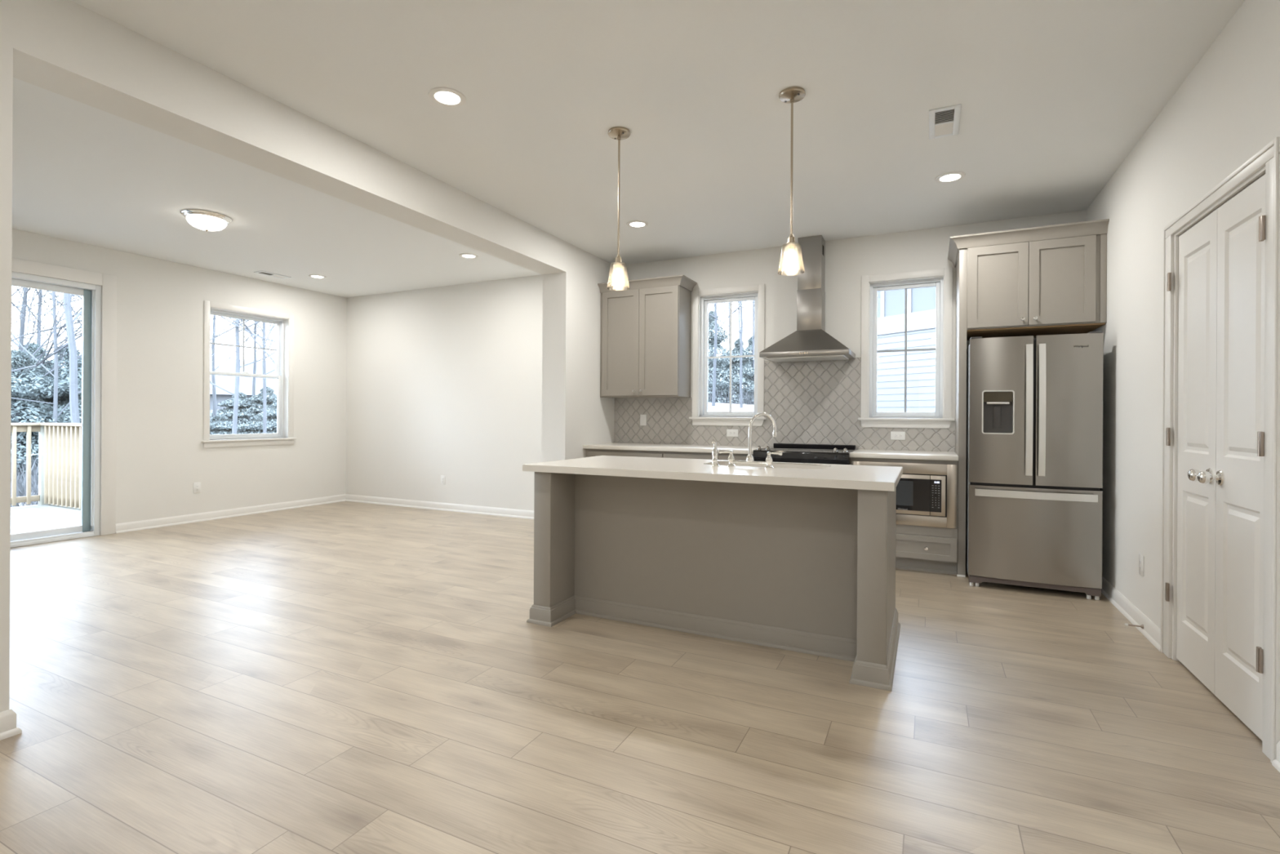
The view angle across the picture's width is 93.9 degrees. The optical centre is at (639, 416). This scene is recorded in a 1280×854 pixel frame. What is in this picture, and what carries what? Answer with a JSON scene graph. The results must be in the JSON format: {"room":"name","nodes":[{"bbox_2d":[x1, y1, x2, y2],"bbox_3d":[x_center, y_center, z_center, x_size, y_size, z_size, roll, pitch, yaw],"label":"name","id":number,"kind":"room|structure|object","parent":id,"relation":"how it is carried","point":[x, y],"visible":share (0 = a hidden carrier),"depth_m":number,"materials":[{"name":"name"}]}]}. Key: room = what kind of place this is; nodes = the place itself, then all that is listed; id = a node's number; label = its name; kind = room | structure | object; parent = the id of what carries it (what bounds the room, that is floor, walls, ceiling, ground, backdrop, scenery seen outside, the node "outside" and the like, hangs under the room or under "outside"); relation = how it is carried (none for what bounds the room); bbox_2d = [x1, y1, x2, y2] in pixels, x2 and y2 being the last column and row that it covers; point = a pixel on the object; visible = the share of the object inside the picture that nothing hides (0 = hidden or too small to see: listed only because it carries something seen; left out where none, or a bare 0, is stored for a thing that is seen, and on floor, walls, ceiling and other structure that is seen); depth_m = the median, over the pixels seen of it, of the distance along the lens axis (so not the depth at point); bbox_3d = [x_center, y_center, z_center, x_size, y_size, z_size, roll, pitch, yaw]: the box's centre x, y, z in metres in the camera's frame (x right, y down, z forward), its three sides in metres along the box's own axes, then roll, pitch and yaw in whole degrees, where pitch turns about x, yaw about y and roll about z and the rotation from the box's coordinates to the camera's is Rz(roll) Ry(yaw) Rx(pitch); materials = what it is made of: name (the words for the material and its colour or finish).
{"room":"open-plan kitchen","nodes":[
{"label":"open-plan kitchen","id":0,"kind":"room"},
{"bbox_2d":[12,228,346,535],"bbox_3d":[-6.196,-0.258,4.285,0.140,2.852,9.207,0,0,26],"label":"wall","id":1,"kind":"structure","parent":0,"point":[161,454],"depth_m":6.61,"materials":[{"name":"paint"}]},
{"bbox_2d":[10,271,101,547],"bbox_3d":[-5.800,-0.065,5.108,0.130,2.470,1.854,0,0,26],"label":"door","id":2,"kind":"structure","parent":1,"relation":"in","point":[91,293],"depth_m":5.87,"materials":[{"name":"white plastic"}]},
{"bbox_2d":[11,257,116,535],"bbox_3d":[-5.729,-0.124,5.074,0.016,2.588,2.090,0,0,26],"label":"trim","id":3,"kind":"structure","parent":1,"relation":"attached to","point":[108,282],"depth_m":5.94,"materials":[{"name":"white paint"}]},
{"bbox_2d":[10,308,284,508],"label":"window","id":4,"kind":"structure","parent":1,"relation":"in","point":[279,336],"depth_m":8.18,"materials":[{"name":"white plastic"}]},
{"bbox_2d":[193,481,200,493],"bbox_3d":[-4.958,0.793,6.690,0.009,0.118,0.073,0,0,26],"label":"wall outlet","id":5,"kind":"object","parent":1,"relation":"attached to","point":[197,486],"visible":1,"depth_m":6.68,"materials":[{"name":"white plastic"}]},
{"bbox_2d":[115,493,345,533],"bbox_3d":[-4.702,1.129,7.203,0.026,0.094,2.645,0,0,26],"label":"baseboard","id":6,"kind":"structure","parent":1,"relation":"attached to","point":[200,517],"depth_m":6.91,"materials":[{"name":"white paint"}]},
{"bbox_2d":[200,300,296,448],"bbox_3d":[-4.721,-0.482,7.234,0.142,1.665,1.104,0,0,26],"label":"trim","id":7,"kind":"structure","parent":1,"relation":"attached to","point":[288,352],"depth_m":7.27,"materials":[{"name":"white paint"}]},
{"bbox_2d":[0,0,615,711],"bbox_3d":[-2.368,-0.237,2.514,0.267,2.852,9.067,0,0,26],"label":"wall","id":8,"kind":"structure","parent":0,"point":[65,48],"depth_m":3.09,"materials":[{"name":"paint"}]},
{"bbox_2d":[0,708,22,740],"bbox_3d":[-3.408,1.136,0.375,0.319,0.094,4.316,0,0,26],"label":"baseboard","id":9,"kind":"structure","parent":8,"relation":"attached to","point":[8,728],"depth_m":2.22,"materials":[{"name":"white paint"}]},
{"bbox_2d":[12,0,1244,297],"bbox_3d":[-2.273,-1.738,2.472,8.766,0.150,9.347,0,0,26],"label":"ceiling","id":10,"kind":"structure","parent":0,"point":[1054,96],"depth_m":3.33,"materials":[{"name":"paint"}]},
{"bbox_2d":[180,208,231,231],"bbox_3d":[-3.604,-1.606,4.971,0.348,0.128,0.348,0,0,26],"label":"dome light","id":11,"kind":"object","parent":10,"relation":"attached to","point":[203,220],"visible":1,"depth_m":4.88,"materials":[{"name":"white glass"}]},
{"bbox_2d":[253,271,290,279],"bbox_3d":[-4.321,-1.670,7.027,0.150,0.007,0.350,0,0,26],"label":"ceiling vent","id":12,"kind":"object","parent":10,"relation":"in","point":[264,273],"visible":1,"depth_m":7.01,"materials":[{"name":"white plastic"}]},
{"bbox_2d":[308,274,326,278],"bbox_3d":[-3.836,-1.667,7.106,0.188,0.008,0.188,0,0,26],"label":"recessed light","id":13,"kind":"object","parent":10,"relation":"in","point":[315,276],"visible":1,"depth_m":7.08,"materials":[{"name":"white paint"}]},
{"bbox_2d":[428,87,466,106],"bbox_3d":[-0.996,-1.651,3.092,0.188,0.008,0.188,0,0,26],"label":"recessed light","id":14,"kind":"object","parent":10,"relation":"in","point":[444,96],"visible":1,"depth_m":3.08,"materials":[{"name":"white paint"}]},
{"bbox_2d":[459,253,478,258],"bbox_3d":[-1.764,-1.655,6.154,0.188,0.008,0.188,0,0,26],"label":"recessed light","id":15,"kind":"object","parent":10,"relation":"in","point":[468,255],"visible":1,"depth_m":6.14,"materials":[{"name":"white paint"}]},
{"bbox_2d":[606,126,630,290],"bbox_3d":[-0.123,-1.197,3.461,0.133,0.906,0.133,0,0,26],"label":"pendant light","id":16,"kind":"object","parent":10,"relation":"hanging from","point":[619,133],"visible":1,"depth_m":3.45,"materials":[{"name":"silver metal"}]},
{"bbox_2d":[614,254,622,269],"bbox_3d":[-0.125,-0.897,3.461,0.044,0.082,0.044,0,0,26],"label":"socket","id":17,"kind":"object","parent":16,"relation":"attached to","point":[618,262],"depth_m":3.44,"materials":[{"name":"silver metal"}]},
{"bbox_2d":[626,220,648,227],"bbox_3d":[-0.022,-1.645,5.108,0.188,0.008,0.188,0,0,26],"label":"recessed light","id":18,"kind":"object","parent":10,"relation":"in","point":[633,224],"visible":1,"depth_m":5.10,"materials":[{"name":"white paint"}]},
{"bbox_2d":[777,86,805,275],"bbox_3d":[0.772,-1.189,3.040,0.133,0.912,0.133,0,0,26],"label":"pendant light","id":19,"kind":"object","parent":10,"relation":"hanging from","point":[792,95],"visible":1,"depth_m":3.03,"materials":[{"name":"silver metal"}]},
{"bbox_2d":[786,233,795,251],"bbox_3d":[0.770,-0.887,3.040,0.044,0.082,0.044,0,0,26],"label":"socket","id":20,"kind":"object","parent":19,"relation":"attached to","point":[791,239],"depth_m":3.02,"materials":[{"name":"silver metal"}]},
{"bbox_2d":[928,104,961,139],"bbox_3d":[1.693,-1.636,3.325,0.152,0.007,0.359,0,0,26],"label":"ceiling vent","id":21,"kind":"object","parent":10,"relation":"in","point":[943,122],"visible":1,"depth_m":3.31,"materials":[{"name":"white plastic"}]},
{"bbox_2d":[934,171,965,182],"bbox_3d":[2.118,-1.633,4.081,0.188,0.008,0.188,0,0,26],"label":"recessed light","id":22,"kind":"object","parent":10,"relation":"in","point":[948,177],"visible":1,"depth_m":4.07,"materials":[{"name":"white paint"}]},
{"bbox_2d":[0,501,1279,853],"bbox_3d":[-2.290,1.250,2.472,8.686,0.120,9.267,0,0,26],"label":"floor","id":23,"kind":"structure","parent":0,"point":[343,677],"depth_m":2.39,"materials":[{"name":"brown wood"}]},
{"bbox_2d":[585,448,663,457],"bbox_3d":[-0.045,0.760,6.049,0.849,0.884,0.652,0,0,26],"label":"base cabinet","id":24,"kind":"object","parent":23,"relation":"on","point":[588,452],"visible":0.02,"depth_m":5.79,"materials":[{"name":"grey paint"}]},
{"bbox_2d":[662,451,753,460],"bbox_3d":[0.734,0.764,5.673,0.880,0.884,0.652,0,0,26],"label":"base cabinet","id":25,"kind":"object","parent":23,"relation":"on","point":[705,455],"visible":0.02,"depth_m":5.45,"materials":[{"name":"grey paint"}]},
{"bbox_2d":[582,442,765,453],"bbox_3d":[0.355,0.302,5.855,1.734,0.036,0.660,0,0,26],"label":"countertop","id":26,"kind":"structure","parent":25,"relation":"on","point":[611,446],"depth_m":5.68,"materials":[{"name":"white stone"}]},
{"bbox_2d":[526,471,900,691],"bbox_3d":[0.437,0.765,3.496,1.966,0.880,0.972,0,0,26],"label":"kitchen island","id":27,"kind":"object","parent":23,"relation":"on","point":[808,570],"visible":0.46,"depth_m":3.26,"materials":[{"name":"grey paint"}]},
{"bbox_2d":[522,455,902,491],"bbox_3d":[0.422,0.304,3.490,2.005,0.038,0.955,0,0,26],"label":"island countertop","id":28,"kind":"structure","parent":27,"relation":"on","point":[875,477],"depth_m":3.20,"materials":[{"name":"white stone"}]},
{"bbox_2d":[710,439,719,466],"bbox_3d":[0.436,0.207,3.470,0.054,0.154,0.054,0,0,26],"label":"sprayer","id":29,"kind":"object","parent":28,"relation":"on","point":[715,452],"visible":1,"depth_m":3.46,"materials":[{"name":"silver metal"}]},
{"bbox_2d":[719,412,782,468],"bbox_3d":[0.649,0.130,3.436,0.362,0.312,0.178,0,0,26],"label":"bridge faucet","id":30,"kind":"object","parent":28,"relation":"on","point":[749,459],"visible":1,"depth_m":3.38,"materials":[{"name":"silver metal"}]},
{"bbox_2d":[752,443,857,464],"bbox_3d":[1.470,0.732,5.274,0.786,0.957,0.731,0,0,26],"label":"range","id":31,"kind":"object","parent":23,"relation":"on","point":[791,452],"visible":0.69,"depth_m":5.03,"materials":[{"name":"black metal"}]},
{"bbox_2d":[850,457,958,574],"bbox_3d":[2.189,0.772,4.967,0.778,0.884,0.657,0,0,26],"label":"base cabinet","id":32,"kind":"object","parent":23,"relation":"on","point":[917,548],"visible":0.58,"depth_m":4.65,"materials":[{"name":"grey paint"}]},
{"bbox_2d":[851,461,956,528],"bbox_3d":[2.162,0.605,4.905,0.760,0.486,0.482,0,0,26],"label":"microwave","id":33,"kind":"object","parent":32,"relation":"in","point":[928,490],"visible":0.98,"depth_m":4.62,"materials":[{"name":"silver metal"}]},
{"bbox_2d":[849,448,958,460],"bbox_3d":[2.192,0.312,4.968,0.778,0.036,0.660,0,0,26],"label":"countertop","id":34,"kind":"structure","parent":32,"relation":"on","point":[861,453],"depth_m":4.76,"materials":[{"name":"white stone"}]},
{"bbox_2d":[947,218,1109,577],"bbox_3d":[2.925,-0.071,4.616,0.970,2.580,0.675,0,0,26],"label":"tall cabinet","id":35,"kind":"object","parent":23,"relation":"on","point":[1048,279],"visible":0.98,"depth_m":4.38,"materials":[{"name":"grey paint"}]},
{"bbox_2d":[965,331,1103,599],"bbox_3d":[2.878,0.326,4.465,0.773,1.785,0.907,0,0,26],"label":"refrigerator","id":36,"kind":"object","parent":23,"relation":"on","point":[1034,457],"visible":1,"depth_m":4.09,"materials":[{"name":"silver metal"}]},
{"bbox_2d":[345,209,1086,511],"bbox_3d":[-0.280,-0.225,6.618,8.766,2.852,0.140,0,0,26],"label":"wall","id":37,"kind":"structure","parent":0,"point":[446,381],"depth_m":7.32,"materials":[{"name":"paint"}]},
{"bbox_2d":[345,493,533,519],"bbox_3d":[-2.337,1.142,7.515,4.014,0.094,0.026,0,0,26],"label":"baseboard","id":38,"kind":"structure","parent":37,"relation":"attached to","point":[521,513],"depth_m":7.59,"materials":[{"name":"white paint"}]},
{"bbox_2d":[440,475,444,484],"bbox_3d":[-2.510,0.806,7.610,0.073,0.118,0.009,0,0,26],"label":"wall outlet","id":39,"kind":"object","parent":37,"relation":"attached to","point":[442,477],"visible":1,"depth_m":7.61,"materials":[{"name":"white plastic"}]},
{"bbox_2d":[597,274,697,398],"bbox_3d":[0.070,-0.790,6.155,0.948,1.175,0.390,0,0,26],"label":"upper cabinet","id":40,"kind":"object","parent":37,"relation":"attached to","point":[645,336],"visible":1,"depth_m":6.02,"materials":[{"name":"grey paint"}]},
{"bbox_2d":[688,284,766,426],"bbox_3d":[0.887,-0.604,6.000,0.790,1.382,0.130,0,0,26],"label":"trim","id":41,"kind":"structure","parent":37,"relation":"attached to","point":[697,295],"depth_m":6.00,"materials":[{"name":"white paint"}]},
{"bbox_2d":[700,293,758,417],"bbox_3d":[0.918,-0.615,6.065,0.622,1.235,0.075,0,0,26],"label":"window","id":42,"kind":"structure","parent":37,"relation":"in","point":[704,357],"depth_m":6.09,"materials":[{"name":"white plastic"}]},
{"bbox_2d":[613,357,955,451],"bbox_3d":[1.206,-0.129,5.817,3.296,0.835,0.008,0,0,26],"label":"tile backsplash","id":43,"kind":"structure","parent":37,"relation":"attached to","point":[808,402],"depth_m":5.67,"materials":[{"name":"grey tile"}]},
{"bbox_2d":[640,414,646,425],"bbox_3d":[0.035,0.034,6.373,0.073,0.118,0.008,0,0,26],"label":"wall switch","id":44,"kind":"object","parent":43,"relation":"attached to","point":[642,417],"visible":1,"depth_m":6.37,"materials":[{"name":"white plastic"}]},
{"bbox_2d":[726,429,737,436],"bbox_3d":[0.919,0.160,5.945,0.118,0.073,0.009,0,0,26],"label":"wall outlet","id":45,"kind":"object","parent":43,"relation":"attached to","point":[730,433],"visible":1,"depth_m":5.94,"materials":[{"name":"white plastic"}]},
{"bbox_2d":[890,431,905,439],"bbox_3d":[2.283,0.167,5.287,0.118,0.073,0.009,0,0,26],"label":"wall outlet","id":46,"kind":"object","parent":43,"relation":"attached to","point":[894,435],"visible":1,"depth_m":5.28,"materials":[{"name":"white plastic"}]},
{"bbox_2d":[893,433,902,437],"bbox_3d":[2.281,0.167,5.285,0.068,0.034,0.004,0,0,26],"label":"receptacle","id":47,"kind":"object","parent":46,"relation":"attached to","point":[895,435],"depth_m":5.28,"materials":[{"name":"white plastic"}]},
{"bbox_2d":[759,235,855,362],"bbox_3d":[1.517,-1.080,5.394,0.764,1.121,0.486,0,0,26],"label":"range hood","id":48,"kind":"object","parent":37,"relation":"attached to","point":[811,341],"visible":0.98,"depth_m":5.40,"materials":[{"name":"silver metal"}]},
{"bbox_2d":[857,267,955,427],"bbox_3d":[2.351,-0.591,5.293,0.777,1.372,0.130,0,0,26],"label":"trim","id":49,"kind":"structure","parent":37,"relation":"attached to","point":[946,273],"depth_m":5.25,"materials":[{"name":"white paint"}]},
{"bbox_2d":[869,278,943,417],"bbox_3d":[2.383,-0.602,5.358,0.609,1.225,0.075,0,0,26],"label":"window","id":50,"kind":"structure","parent":37,"relation":"in","point":[938,282],"depth_m":5.36,"materials":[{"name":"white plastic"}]},
{"bbox_2d":[1086,0,1279,628],"bbox_3d":[1.572,-0.215,0.534,0.140,2.852,9.207,0,0,26],"label":"wall","id":51,"kind":"structure","parent":0,"point":[1226,110],"depth_m":3.30,"materials":[{"name":"paint"}]},
{"bbox_2d":[1100,576,1160,651],"bbox_3d":[3.099,1.173,3.904,0.026,0.094,1.802,0,0,26],"label":"baseboard","id":52,"kind":"structure","parent":51,"relation":"attached to","point":[1150,631],"depth_m":3.54,"materials":[{"name":"white paint"}]},
{"bbox_2d":[1124,622,1143,628],"bbox_3d":[2.804,1.184,3.390,0.083,0.025,0.025,0,0,26],"label":"door stop","id":53,"kind":"object","parent":51,"relation":"attached to","point":[1126,624],"visible":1,"depth_m":3.38,"materials":[{"name":"silver metal"}]},
{"bbox_2d":[1138,553,1143,576],"bbox_3d":[2.889,0.853,3.444,0.009,0.118,0.073,0,0,26],"label":"wall outlet","id":54,"kind":"object","parent":51,"relation":"attached to","point":[1140,556],"visible":1,"depth_m":3.44,"materials":[{"name":"white plastic"}]},
{"bbox_2d":[1164,208,1217,694],"bbox_3d":[2.575,0.149,2.806,0.111,2.108,0.472,0,0,26],"label":"door","id":55,"kind":"structure","parent":51,"relation":"in","point":[1197,246],"depth_m":2.77,"materials":[{"name":"white paint"}]},
{"bbox_2d":[1160,136,1279,763],"bbox_3d":[2.529,0.120,2.559,0.154,2.193,1.122,0,0,26],"label":"trim","id":56,"kind":"structure","parent":51,"relation":"attached to","point":[1266,161],"depth_m":2.16,"materials":[{"name":"white paint"}]},
{"bbox_2d":[1196,173,1265,740],"bbox_3d":[2.367,0.147,2.374,0.111,2.108,0.482,0,0,26],"label":"door","id":57,"kind":"structure","parent":51,"relation":"in","point":[1241,220],"depth_m":2.38,"materials":[{"name":"white paint"}]},
{"bbox_2d":[1271,740,1279,772],"bbox_3d":[0.884,1.160,-0.684,0.026,0.094,6.142,0,0,26],"label":"baseboard","id":58,"kind":"structure","parent":51,"relation":"attached to","point":[1276,762],"depth_m":2.07,"materials":[{"name":"white paint"}]},
{"label":"outside","id":59,"kind":"structure","parent":0,"visible":0},
{"bbox_2d":[18,402,754,506],"bbox_3d":[-4.967,0.673,35.712,110.000,2.696,90.000,0,0,26],"label":"ground","id":60,"kind":"structure","parent":59,"point":[719,406],"depth_m":21.09,"materials":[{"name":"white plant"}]},
{"bbox_2d":[10,379,48,479],"bbox_3d":[-15.546,-0.040,14.149,3.974,3.562,4.014,0,0,-23],"label":"evergreen tree","id":61,"kind":"object","parent":60,"relation":"on","point":[23,409],"visible":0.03,"depth_m":14.14,"materials":[{"name":"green plant"}]},
{"bbox_2d":[22,360,62,471],"bbox_3d":[-15.506,0.086,15.601,3.533,3.146,3.590,0,0,-20],"label":"evergreen tree","id":62,"kind":"object","parent":60,"relation":"on","point":[41,368],"visible":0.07,"depth_m":15.47,"materials":[{"name":"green plant"}]},
{"bbox_2d":[22,342,66,445],"bbox_3d":[-19.268,-0.472,18.893,4.616,3.815,4.670,0,0,-7],"label":"evergreen tree","id":63,"kind":"object","parent":60,"relation":"on","point":[32,348],"visible":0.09,"depth_m":18.84,"materials":[{"name":"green plant"}]},
{"bbox_2d":[10,503,80,540],"bbox_3d":[-7.786,1.719,5.748,3.975,0.920,4.588,0,0,26],"label":"wooden deck","id":64,"kind":"object","parent":60,"relation":"on","point":[25,518],"visible":0.23,"depth_m":7.46,"materials":[{"name":"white wood"}]},
{"bbox_2d":[10,349,81,481],"bbox_3d":[-14.423,0.108,13.794,4.052,3.382,3.963,0,0,-35],"label":"evergreen tree","id":65,"kind":"object","parent":60,"relation":"on","point":[36,390],"visible":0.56,"depth_m":13.70,"materials":[{"name":"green plant"}]},
{"bbox_2d":[11,285,82,389],"bbox_3d":[-14.336,-3.990,13.288,8.841,11.432,9.506,0,0,-44],"label":"bare tree","id":66,"kind":"object","parent":60,"relation":"on","point":[28,319],"visible":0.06,"depth_m":13.88,"materials":[{"name":"grey plant"}]},
{"bbox_2d":[11,286,82,351],"bbox_3d":[-24.917,-6.578,21.041,12.078,15.108,12.440,0,0,-11],"label":"bare tree","id":67,"kind":"object","parent":60,"relation":"on","point":[15,292],"visible":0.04,"depth_m":22.51,"materials":[{"name":"grey plant"}]},
{"bbox_2d":[11,285,82,350],"bbox_3d":[-22.283,-6.694,24.911,11.866,15.186,15.473,0,0,-8],"label":"bare tree","id":68,"kind":"object","parent":60,"relation":"on","point":[57,300],"visible":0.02,"depth_m":23.44,"materials":[{"name":"grey plant"}]},
{"bbox_2d":[16,369,81,478],"bbox_3d":[-13.492,0.027,14.788,3.389,3.341,3.379,0,0,21],"label":"evergreen tree","id":69,"kind":"object","parent":60,"relation":"on","point":[66,382],"visible":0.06,"depth_m":14.16,"materials":[{"name":"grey plant"}]},
{"bbox_2d":[21,355,81,479],"bbox_3d":[-14.368,0.040,15.318,3.376,3.247,3.364,0,0,-38],"label":"evergreen tree","id":70,"kind":"object","parent":60,"relation":"on","point":[64,398],"visible":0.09,"depth_m":14.98,"materials":[{"name":"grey plant"}]},
{"bbox_2d":[49,343,79,370],"bbox_3d":[-19.387,-0.584,20.157,4.606,3.833,4.581,0,0,13],"label":"evergreen tree","id":71,"kind":"object","parent":60,"relation":"on","point":[67,357],"visible":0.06,"depth_m":19.97,"materials":[{"name":"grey plant"}]},
{"bbox_2d":[11,287,226,364],"bbox_3d":[-16.560,-4.851,16.905,13.299,12.824,8.978,0,0,6],"label":"bare tree","id":72,"kind":"object","parent":60,"relation":"on","point":[25,290],"visible":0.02,"depth_m":15.82,"materials":[{"name":"grey plant"}]},
{"bbox_2d":[11,289,233,422],"bbox_3d":[-13.204,-4.061,12.560,11.046,11.503,11.560,0,0,26],"label":"bare tree","id":73,"kind":"object","parent":60,"relation":"on","point":[55,403],"visible":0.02,"depth_m":13.59,"materials":[{"name":"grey plant"}]},
{"bbox_2d":[11,289,240,360],"bbox_3d":[-22.462,-6.319,21.590,13.636,15.091,13.656,0,0,-29],"label":"bare tree","id":74,"kind":"object","parent":60,"relation":"on","point":[38,335],"visible":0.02,"depth_m":21.24,"materials":[{"name":"grey plant"}]},
{"bbox_2d":[11,293,249,422],"bbox_3d":[-10.666,-4.613,12.318,11.959,12.669,7.890,0,0,22],"label":"bare tree","id":75,"kind":"object","parent":60,"relation":"on","point":[73,389],"visible":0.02,"depth_m":12.13,"materials":[{"name":"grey plant"}]},
{"bbox_2d":[209,413,240,434],"bbox_3d":[-13.254,0.596,18.795,2.772,1.385,2.771,0,0,26],"label":"evergreen tree","id":76,"kind":"object","parent":60,"relation":"on","point":[219,424],"visible":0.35,"depth_m":18.58,"materials":[{"name":"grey plant"}]},
{"bbox_2d":[209,391,260,431],"bbox_3d":[-15.035,-0.106,22.413,2.943,1.703,2.973,0,0,-3],"label":"evergreen tree","id":77,"kind":"object","parent":60,"relation":"on","point":[242,402],"visible":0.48,"depth_m":22.01,"materials":[{"name":"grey plant"}]},
{"bbox_2d":[209,318,275,434],"bbox_3d":[-9.036,-2.855,13.727,6.411,9.297,3.181,0,0,-20],"label":"bare tree","id":78,"kind":"object","parent":60,"relation":"on","point":[236,393],"visible":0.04,"depth_m":13.26,"materials":[{"name":"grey plant"}]},
{"bbox_2d":[209,315,275,416],"bbox_3d":[-14.296,-3.995,19.378,4.077,10.362,6.334,0,0,43],"label":"bare tree","id":79,"kind":"object","parent":60,"relation":"on","point":[213,378],"visible":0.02,"depth_m":19.55,"materials":[{"name":"grey plant"}]},
{"bbox_2d":[209,373,277,409],"bbox_3d":[-27.543,-1.546,39.306,9.800,2.812,8.800,0,0,-35],"label":"house","id":80,"kind":"structure","parent":60,"relation":"on","point":[226,382],"depth_m":37.60,"materials":[{"name":"white"}]},
{"bbox_2d":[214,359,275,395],"bbox_3d":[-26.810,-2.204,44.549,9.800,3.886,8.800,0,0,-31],"label":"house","id":81,"kind":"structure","parent":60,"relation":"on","point":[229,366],"depth_m":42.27,"materials":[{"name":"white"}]},
{"bbox_2d":[220,315,275,364],"bbox_3d":[-8.303,-3.378,13.559,5.157,10.252,4.403,0,0,-28],"label":"bare tree","id":82,"kind":"object","parent":60,"relation":"on","point":[247,330],"visible":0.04,"depth_m":13.12,"materials":[{"name":"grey plant"}]},
{"bbox_2d":[226,321,275,399],"bbox_3d":[-15.051,-5.016,23.741,6.363,11.322,4.896,0,0,23],"label":"bare tree","id":83,"kind":"object","parent":60,"relation":"on","point":[255,339],"visible":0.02,"depth_m":22.74,"materials":[{"name":"grey plant"}]},
{"bbox_2d":[229,386,276,430],"bbox_3d":[-14.271,-0.272,22.918,2.956,1.804,2.938,0,0,42],"label":"evergreen tree","id":84,"kind":"object","parent":60,"relation":"on","point":[271,397],"visible":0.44,"depth_m":22.46,"materials":[{"name":"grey plant"}]},
{"bbox_2d":[230,414,275,434],"bbox_3d":[-11.824,0.610,18.581,2.736,1.391,2.761,0,0,31],"label":"evergreen tree","id":85,"kind":"object","parent":60,"relation":"on","point":[255,425],"visible":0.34,"depth_m":18.23,"materials":[{"name":"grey plant"}]},
{"bbox_2d":[253,320,275,433],"bbox_3d":[-8.841,-3.349,14.956,4.112,10.201,5.866,0,0,26],"label":"bare tree","id":86,"kind":"object","parent":60,"relation":"on","point":[264,408],"visible":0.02,"depth_m":14.36,"materials":[{"name":"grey plant"}]},
{"bbox_2d":[257,402,276,431],"bbox_3d":[-12.434,0.248,20.537,2.741,1.580,2.690,0,0,12],"label":"evergreen tree","id":87,"kind":"object","parent":60,"relation":"on","point":[271,413],"visible":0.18,"depth_m":20.16,"materials":[{"name":"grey plant"}]},
{"bbox_2d":[266,420,276,433],"bbox_3d":[-10.113,0.602,17.257,2.264,1.563,2.323,0,0,-10],"label":"evergreen tree","id":88,"kind":"object","parent":60,"relation":"on","point":[273,426],"visible":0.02,"depth_m":16.91,"materials":[{"name":"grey plant"}]},
{"bbox_2d":[10,384,754,506],"bbox_3d":[-7.442,0.152,27.110,23.074,3.410,32.470,0,0,43],"label":"underbrush","id":89,"kind":"object","parent":60,"relation":"on","point":[20,485],"visible":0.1,"depth_m":12.50,"materials":[{"name":"plant"}]},
{"bbox_2d":[707,355,736,395],"bbox_3d":[3.960,-1.643,27.747,3.174,2.700,3.051,0,0,-36],"label":"evergreen tree","id":90,"kind":"object","parent":60,"relation":"on","point":[727,363],"visible":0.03,"depth_m":27.22,"materials":[{"name":"grey plant"}]},
{"bbox_2d":[707,310,753,404],"bbox_3d":[3.011,-2.430,24.784,3.417,4.045,3.330,0,0,-19],"label":"evergreen tree","id":91,"kind":"object","parent":60,"relation":"on","point":[721,337],"visible":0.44,"depth_m":24.43,"materials":[{"name":"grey plant"}]},
{"bbox_2d":[708,301,754,407],"bbox_3d":[2.962,-6.522,20.420,7.051,12.595,7.422,0,0,40],"label":"bare tree","id":92,"kind":"object","parent":60,"relation":"on","point":[740,302],"visible":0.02,"depth_m":20.71,"materials":[{"name":"grey plant"}]},
{"bbox_2d":[710,301,752,347],"bbox_3d":[5.760,-7.589,33.737,9.599,14.284,6.727,0,0,-13],"label":"bare tree","id":93,"kind":"object","parent":60,"relation":"on","point":[739,313],"visible":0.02,"depth_m":33.55,"materials":[{"name":"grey plant"}]},
{"bbox_2d":[711,300,753,405],"bbox_3d":[2.286,-6.476,21.605,6.468,12.330,8.052,0,0,16],"label":"bare tree","id":94,"kind":"object","parent":60,"relation":"on","point":[716,330],"visible":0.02,"depth_m":21.80,"materials":[{"name":"grey plant"}]},
{"bbox_2d":[716,302,752,317],"bbox_3d":[3.112,-6.495,27.024,8.325,12.235,6.394,0,0,11],"label":"bare tree","id":95,"kind":"object","parent":60,"relation":"on","point":[739,310],"visible":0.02,"depth_m":27.30,"materials":[{"name":"grey plant"}]},
{"bbox_2d":[715,337,754,403],"bbox_3d":[4.211,-1.887,25.653,2.989,2.980,2.865,0,0,29],"label":"evergreen tree","id":96,"kind":"object","parent":60,"relation":"on","point":[748,373],"visible":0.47,"depth_m":25.28,"materials":[{"name":"grey plant"}]},
{"bbox_2d":[727,301,752,349],"bbox_3d":[4.068,-7.009,26.769,10.752,13.287,6.485,0,0,-25],"label":"bare tree","id":97,"kind":"object","parent":60,"relation":"on","point":[739,301],"visible":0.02,"depth_m":26.83,"materials":[{"name":"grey plant"}]},
{"bbox_2d":[731,335,752,398],"bbox_3d":[5.161,-2.044,27.515,3.242,3.426,3.083,0,0,23],"label":"evergreen tree","id":98,"kind":"object","parent":60,"relation":"on","point":[749,348],"visible":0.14,"depth_m":27.33,"materials":[{"name":"grey plant"}]},
{"bbox_2d":[750,300,754,404],"bbox_3d":[6.126,-7.045,24.269,6.397,13.256,8.902,0,0,-38],"label":"bare tree","id":99,"kind":"object","parent":60,"relation":"on","point":[753,302],"visible":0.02,"depth_m":25.45,"materials":[{"name":"grey plant"}]},
{"bbox_2d":[876,286,936,412],"bbox_3d":[9.857,-0.843,11.134,6.796,6.200,10.295,0,0,-33],"label":"neighbouring house","id":100,"kind":"structure","parent":60,"relation":"on","point":[921,302],"depth_m":12.29,"materials":[{"name":"white"}]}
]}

